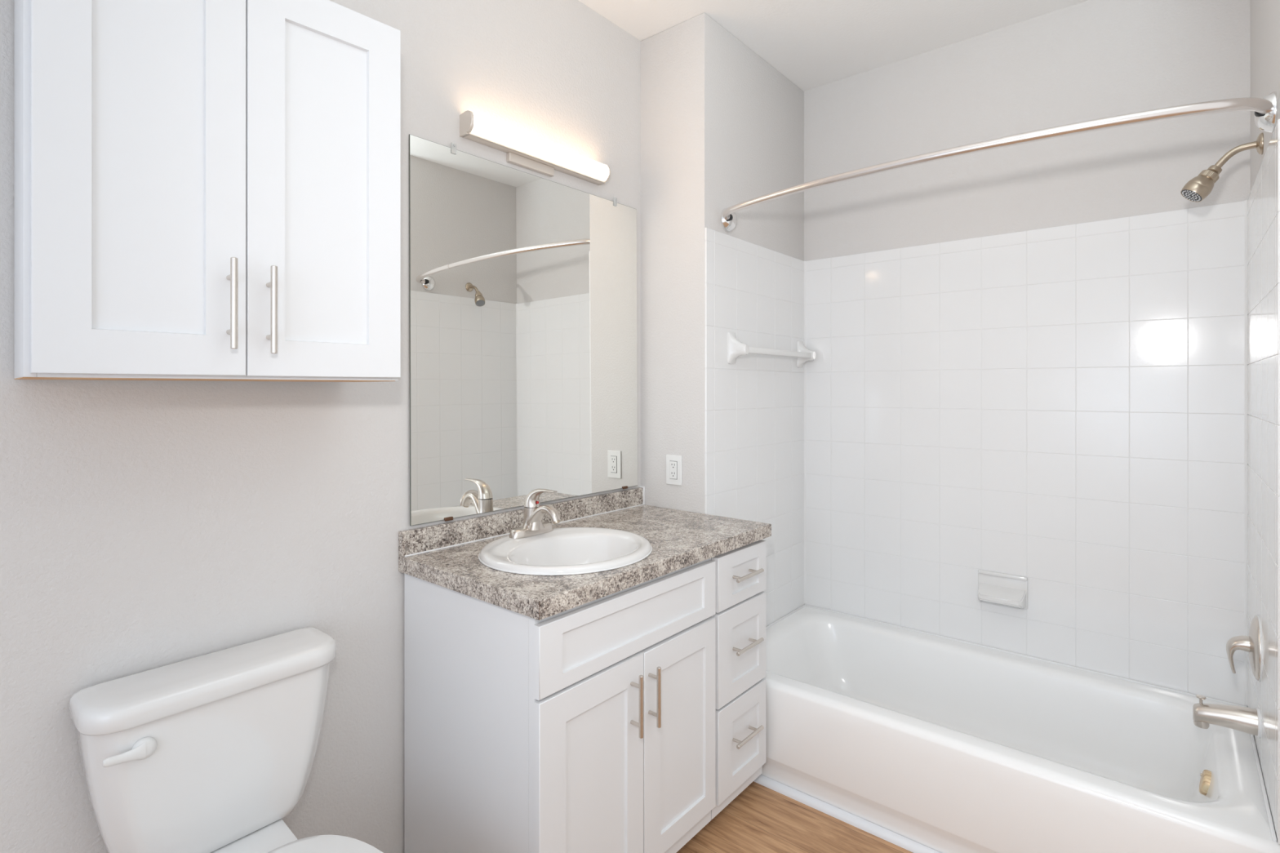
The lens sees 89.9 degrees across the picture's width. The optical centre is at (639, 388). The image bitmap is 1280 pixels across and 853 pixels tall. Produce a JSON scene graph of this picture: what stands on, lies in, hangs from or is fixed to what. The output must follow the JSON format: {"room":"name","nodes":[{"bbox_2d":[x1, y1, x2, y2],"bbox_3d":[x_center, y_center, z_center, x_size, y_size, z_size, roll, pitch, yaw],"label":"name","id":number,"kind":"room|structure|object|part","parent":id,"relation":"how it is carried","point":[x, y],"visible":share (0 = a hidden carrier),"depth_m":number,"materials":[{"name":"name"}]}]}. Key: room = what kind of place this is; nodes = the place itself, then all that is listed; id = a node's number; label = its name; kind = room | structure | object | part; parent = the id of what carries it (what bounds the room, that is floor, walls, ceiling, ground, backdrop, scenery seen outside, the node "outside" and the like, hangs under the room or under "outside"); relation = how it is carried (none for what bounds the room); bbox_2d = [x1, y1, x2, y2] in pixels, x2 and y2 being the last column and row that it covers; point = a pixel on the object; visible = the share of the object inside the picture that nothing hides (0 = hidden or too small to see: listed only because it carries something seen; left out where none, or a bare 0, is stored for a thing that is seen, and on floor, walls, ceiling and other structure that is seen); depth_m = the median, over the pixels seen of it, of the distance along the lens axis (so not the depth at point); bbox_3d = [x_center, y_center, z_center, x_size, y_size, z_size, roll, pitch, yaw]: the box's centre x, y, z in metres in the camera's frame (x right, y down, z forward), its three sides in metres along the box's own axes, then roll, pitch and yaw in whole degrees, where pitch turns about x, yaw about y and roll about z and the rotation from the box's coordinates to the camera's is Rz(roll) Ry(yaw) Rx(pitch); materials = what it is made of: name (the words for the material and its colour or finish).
{"room":"bathroom","nodes":[
{"label":"bathroom","id":0,"kind":"room"},
{"bbox_2d":[0,0,640,852],"bbox_3d":[-1.079,-0.012,1.378,0.120,2.776,3.228,0,0,40],"label":"wall","id":1,"kind":"structure","parent":0,"point":[145,525],"depth_m":1.51,"materials":[{"name":"white paint"}]},
{"bbox_2d":[14,0,400,382],"bbox_3d":[-0.833,-0.416,1.304,0.303,0.796,0.618,0,0,43],"label":"upper cabinet","id":2,"kind":"object","parent":1,"relation":"attached to","point":[206,190],"visible":1,"depth_m":1.18,"materials":[{"name":"white paint"}]},
{"bbox_3d":[-0.862,-0.418,1.123,0.019,0.787,0.299,0,0,43],"label":"door","id":3,"kind":"part","parent":2,"relation":"part of","materials":[{"name":"white paint"}]},
{"bbox_3d":[-0.758,-0.158,1.191,0.039,0.168,0.012,0,0,43],"label":"handle","id":4,"kind":"part","parent":2,"relation":"part of","materials":[{"name":"silver metal"}]},
{"bbox_3d":[-0.712,-0.152,1.240,0.039,0.168,0.012,0,0,43],"label":"handle","id":5,"kind":"part","parent":2,"relation":"part of","materials":[{"name":"silver metal"}]},
{"bbox_3d":[-0.653,-0.418,1.345,0.019,0.787,0.307,0,0,43],"label":"door","id":6,"kind":"part","parent":2,"relation":"part of","materials":[{"name":"white paint"}]},
{"bbox_2d":[398,487,642,557],"bbox_3d":[-0.329,0.428,2.165,0.020,0.069,1.037,0,0,40],"label":"backsplash","id":7,"kind":"structure","parent":1,"relation":"attached to","point":[415,540],"depth_m":2.00,"materials":[{"name":"stone"}]},
{"bbox_2d":[408,133,637,525],"bbox_3d":[-0.327,-0.172,2.167,0.014,1.117,0.980,-1,0,40],"label":"wall mirror","id":8,"kind":"object","parent":1,"relation":"attached to","point":[522,286],"visible":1,"depth_m":2.07,"materials":[{"name":"grey mirror"}]},
{"bbox_2d":[459,110,610,185],"bbox_3d":[-0.325,-0.779,2.138,0.061,0.098,0.605,0,0,40],"label":"vanity light","id":9,"kind":"object","parent":1,"relation":"attached to","point":[522,149],"visible":1,"depth_m":2.08,"materials":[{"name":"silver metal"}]},
{"bbox_3d":[-0.361,-0.745,2.129,0.017,0.029,0.192,0,0,40],"label":"mounting plate","id":10,"kind":"part","parent":9,"relation":"part of","materials":[{"name":"silver metal"}]},
{"bbox_3d":[-0.321,-0.763,2.136,0.010,0.008,0.593,0,0,40],"label":"rail","id":11,"kind":"part","parent":9,"relation":"part of","materials":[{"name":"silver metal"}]},
{"bbox_2d":[640,12,804,626],"bbox_3d":[0.376,-0.012,2.870,0.436,2.776,0.929,0,0,40],"label":"wall","id":12,"kind":"structure","parent":0,"point":[722,127],"depth_m":2.54,"materials":[{"name":"white paint"}]},
{"bbox_2d":[666,454,681,485],"bbox_3d":[0.130,0.312,2.464,0.074,0.115,0.009,0,0,40],"label":"wall outlet","id":13,"kind":"object","parent":12,"relation":"attached to","point":[673,463],"visible":1,"depth_m":2.46,"materials":[{"name":"white plastic"}]},
{"bbox_2d":[669,460,677,479],"bbox_3d":[0.129,0.312,2.463,0.036,0.070,0.001,0,0,40],"label":"receptacle","id":14,"kind":"object","parent":13,"relation":"attached to","point":[673,464],"depth_m":2.46,"materials":[{"name":"white plastic"}]},
{"bbox_2d":[727,332,815,368],"bbox_3d":[0.574,-0.160,2.711,0.073,0.124,0.649,0,0,40],"label":"towel bar","id":15,"kind":"object","parent":12,"relation":"attached to","point":[735,348],"visible":1,"depth_m":2.57,"materials":[{"name":"white ceramic"}]},
{"bbox_2d":[676,782,912,852],"bbox_3d":[0.473,1.426,0.684,3.352,0.100,4.157,0,0,40],"label":"floor","id":16,"kind":"structure","parent":0,"point":[761,819],"depth_m":1.99,"materials":[{"name":"brown wood"}]},
{"bbox_2d":[69,626,382,852],"bbox_3d":[-0.672,0.979,1.177,0.742,0.794,0.464,0,0,40],"label":"toilet","id":17,"kind":"object","parent":16,"relation":"on","point":[210,753],"visible":1,"depth_m":1.30,"materials":[{"name":"white ceramic"}]},
{"bbox_3d":[-0.944,0.677,1.187,0.023,0.040,0.085,0,0,34],"label":"flush lever","id":18,"kind":"part","parent":17,"relation":"part of","materials":[{"name":"white plastic"}]},
{"bbox_3d":[-0.895,0.606,1.363,0.162,0.049,0.464,0,0,40],"label":"tank lid","id":19,"kind":"part","parent":17,"relation":"part of","materials":[{"name":"white ceramic"}]},
{"bbox_3d":[-0.899,0.791,1.367,0.147,0.322,0.444,0,0,40],"label":"tank","id":20,"kind":"part","parent":17,"relation":"part of","materials":[{"name":"white ceramic"}]},
{"bbox_3d":[-0.582,0.942,1.101,0.505,0.028,0.384,0,0,40],"label":"seat lid","id":21,"kind":"part","parent":17,"relation":"part of","materials":[{"name":"white plastic"}]},
{"bbox_2d":[404,558,715,852],"bbox_3d":[-0.196,0.942,1.851,0.604,0.869,0.708,0,0,40],"label":"vanity cabinet","id":22,"kind":"object","parent":16,"relation":"on","point":[589,727],"visible":0.98,"depth_m":1.62,"materials":[{"name":"white paint"}]},
{"bbox_2d":[398,485,771,620],"bbox_3d":[-0.109,0.448,1.987,0.586,0.115,1.047,0,0,40],"label":"countertop","id":23,"kind":"structure","parent":22,"relation":"on","point":[446,555],"depth_m":1.84,"materials":[{"name":"stone"}]},
{"bbox_2d":[509,488,560,538],"bbox_3d":[-0.296,0.374,1.943,0.149,0.143,0.162,0,0,40],"label":"faucet","id":24,"kind":"object","parent":23,"relation":"on","point":[534,513],"visible":1,"depth_m":1.94,"materials":[{"name":"silver metal"}]},
{"bbox_3d":[-0.333,0.434,1.974,0.054,0.023,0.162,0,0,40],"label":"plate","id":25,"kind":"part","parent":24,"relation":"part of","materials":[{"name":"silver metal"}]},
{"bbox_3d":[-0.302,0.332,1.948,0.132,0.059,0.047,0,0,40],"label":"lever","id":26,"kind":"part","parent":24,"relation":"part of","materials":[{"name":"silver metal"}]},
{"bbox_3d":[-0.293,0.392,1.940,0.138,0.086,0.052,0,0,40],"label":"spout","id":27,"kind":"part","parent":24,"relation":"part of","materials":[{"name":"silver metal"}]},
{"bbox_2d":[478,527,652,575],"bbox_3d":[-0.207,0.525,1.832,0.471,0.160,0.505,0,0,40],"label":"sink","id":28,"kind":"object","parent":23,"relation":"in","point":[562,551],"visible":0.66,"depth_m":1.90,"materials":[{"name":"white ceramic"}]},
{"bbox_3d":[-0.113,0.984,1.555,0.019,0.577,0.360,0,0,40],"label":"door","id":29,"kind":"part","parent":22,"relation":"part of","materials":[{"name":"white paint"}]},
{"bbox_3d":[-0.016,0.915,1.702,0.020,0.817,0.705,0,0,40],"label":"frame","id":30,"kind":"part","parent":22,"relation":"part of","materials":[{"name":"white paint"}]},
{"bbox_3d":[-0.002,0.606,1.687,0.019,0.163,0.705,0,0,40],"label":"false drawer","id":31,"kind":"part","parent":22,"relation":"part of","materials":[{"name":"white paint"}]},
{"bbox_3d":[-0.007,0.807,1.636,0.039,0.157,0.012,0,0,40],"label":"handle","id":32,"kind":"part","parent":22,"relation":"part of","materials":[{"name":"silver metal"}]},
{"bbox_3d":[0.040,0.810,1.692,0.039,0.157,0.012,0,0,40],"label":"handle","id":33,"kind":"part","parent":22,"relation":"part of","materials":[{"name":"silver metal"}]},
{"bbox_3d":[0.115,0.985,1.827,0.019,0.575,0.342,0,0,40],"label":"door","id":34,"kind":"part","parent":22,"relation":"part of","materials":[{"name":"white paint"}]},
{"bbox_2d":[711,539,765,819],"bbox_3d":[0.134,0.942,2.245,0.604,0.869,0.311,0,0,40],"label":"base cabinet","id":35,"kind":"object","parent":16,"relation":"on","point":[740,572],"visible":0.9,"depth_m":2.06,"materials":[{"name":"white paint"}]},
{"bbox_3d":[0.329,0.840,2.083,0.019,0.289,0.298,0,0,40],"label":"drawer","id":36,"kind":"part","parent":35,"relation":"part of","materials":[{"name":"white paint"}]},
{"bbox_3d":[0.329,0.603,2.083,0.019,0.168,0.298,0,0,40],"label":"drawer","id":37,"kind":"part","parent":35,"relation":"part of","materials":[{"name":"white paint"}]},
{"bbox_3d":[0.329,1.135,2.083,0.019,0.286,0.298,0,0,40],"label":"drawer","id":38,"kind":"part","parent":35,"relation":"part of","materials":[{"name":"white paint"}]},
{"bbox_3d":[0.342,1.110,2.053,0.039,0.012,0.156,0,0,40],"label":"handle","id":39,"kind":"part","parent":35,"relation":"part of","materials":[{"name":"silver metal"}]},
{"bbox_3d":[0.342,0.822,2.053,0.039,0.012,0.156,0,0,40],"label":"handle","id":40,"kind":"part","parent":35,"relation":"part of","materials":[{"name":"silver metal"}]},
{"bbox_3d":[0.342,0.595,2.053,0.039,0.012,0.156,0,0,40],"label":"handle","id":41,"kind":"part","parent":35,"relation":"part of","materials":[{"name":"silver metal"}]},
{"bbox_2d":[760,604,1279,852],"bbox_3d":[1.091,1.192,2.209,1.519,0.368,0.822,0,0,40],"label":"bathtub","id":42,"kind":"object","parent":16,"relation":"on","point":[940,744],"visible":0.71,"depth_m":2.06,"materials":[{"name":"white ceramic"}]},
{"bbox_2d":[753,774,940,852],"bbox_3d":[0.896,1.365,1.843,1.349,0.021,0.022,0,0,40],"label":"trim","id":43,"kind":"structure","parent":42,"relation":"attached to","point":[868,827],"depth_m":2.04,"materials":[{"name":"white paint"}]},
{"bbox_3d":[1.594,1.109,1.802,0.035,0.070,0.068,0,0,40],"label":"overflow plate","id":44,"kind":"part","parent":42,"relation":"part of","materials":[{"name":"beige metal"}]},
{"bbox_2d":[578,0,1088,91],"bbox_3d":[-0.025,-1.450,1.101,2.052,0.100,4.157,0,0,40],"label":"ceiling","id":45,"kind":"structure","parent":0,"point":[812,43],"depth_m":2.45,"materials":[{"name":"white paint"}]},
{"bbox_2d":[804,0,1250,706],"bbox_3d":[1.429,-0.012,2.520,1.643,2.776,0.114,0,0,40],"label":"wall","id":46,"kind":"structure","parent":0,"point":[1030,362],"depth_m":2.39,"materials":[{"name":"white tile"}]},
{"bbox_2d":[977,568,1027,608],"bbox_3d":[1.381,0.772,2.453,0.168,0.122,0.066,0,0,40],"label":"soap dish","id":47,"kind":"object","parent":46,"relation":"attached to","point":[1007,589],"visible":1,"depth_m":2.45,"materials":[{"name":"white ceramic"}]},
{"bbox_2d":[977,582,1026,608],"bbox_3d":[1.380,0.795,2.451,0.159,0.064,0.062,0,0,40],"label":"tray","id":48,"kind":"object","parent":47,"relation":"on","point":[1003,593],"depth_m":2.44,"materials":[{"name":"white ceramic"}]},
{"bbox_2d":[1247,0,1279,844],"bbox_3d":[1.702,-0.012,1.665,0.127,2.776,0.877,0,0,40],"label":"wall","id":49,"kind":"structure","parent":0,"point":[1264,199],"depth_m":1.63,"materials":[{"name":"white paint"}]},
{"bbox_2d":[720,91,1277,232],"bbox_3d":[0.867,-0.657,1.942,1.523,0.093,0.264,0,0,40],"label":"shower curtain rod","id":50,"kind":"object","parent":49,"relation":"attached to","point":[1265,109],"visible":1,"depth_m":1.64,"materials":[{"name":"silver metal"}]},
{"bbox_2d":[726,213,733,221],"bbox_3d":[0.339,-0.659,2.464,0.032,0.032,0.022,0,0,40],"label":"socket","id":51,"kind":"object","parent":50,"relation":"attached to","point":[731,216],"depth_m":2.45,"materials":[{"name":"silver metal"}]},
{"bbox_2d":[1254,111,1265,116],"bbox_3d":[1.474,-0.659,1.514,0.032,0.032,0.022,0,0,40],"label":"socket","id":52,"kind":"object","parent":50,"relation":"attached to","point":[1256,114],"depth_m":1.51,"materials":[{"name":"silver metal"}]},
{"bbox_2d":[1180,132,1263,202],"bbox_3d":[1.623,-0.614,1.790,0.175,0.166,0.064,0,0,33],"label":"shower","id":53,"kind":"object","parent":49,"relation":"attached to","point":[1198,188],"visible":1,"depth_m":1.79,"materials":[{"name":"silver metal"}]},
{"bbox_3d":[1.655,-0.645,1.777,0.103,0.064,0.018,0,0,40],"label":"shower arm","id":54,"kind":"part","parent":53,"relation":"part of","materials":[{"name":"silver metal"}]},
{"bbox_2d":[1192,694,1261,737],"bbox_3d":[1.622,0.909,1.775,0.137,0.086,0.075,0,0,40],"label":"tub spout","id":55,"kind":"object","parent":49,"relation":"attached to","point":[1243,719],"visible":1,"depth_m":1.76,"materials":[{"name":"silver metal"}]},
{"bbox_3d":[1.582,0.883,1.808,0.023,0.032,0.023,0,0,40],"label":"diverter knob","id":56,"kind":"part","parent":55,"relation":"part of","materials":[{"name":"silver metal"}]},
{"bbox_2d":[1226,615,1262,681],"bbox_3d":[1.663,0.708,1.770,0.067,0.173,0.173,0,0,40],"label":"shower valve","id":57,"kind":"object","parent":49,"relation":"attached to","point":[1251,643],"visible":1,"depth_m":1.74,"materials":[{"name":"silver metal"}]},
{"bbox_3d":[1.659,0.734,1.774,0.055,0.109,0.054,0,0,40],"label":"lever","id":58,"kind":"part","parent":57,"relation":"part of","materials":[{"name":"silver metal"}]},
{"bbox_3d":[1.681,0.708,1.755,0.020,0.170,0.170,0,0,40],"label":"trim plate","id":59,"kind":"part","parent":57,"relation":"part of","materials":[{"name":"silver metal"}]}
]}

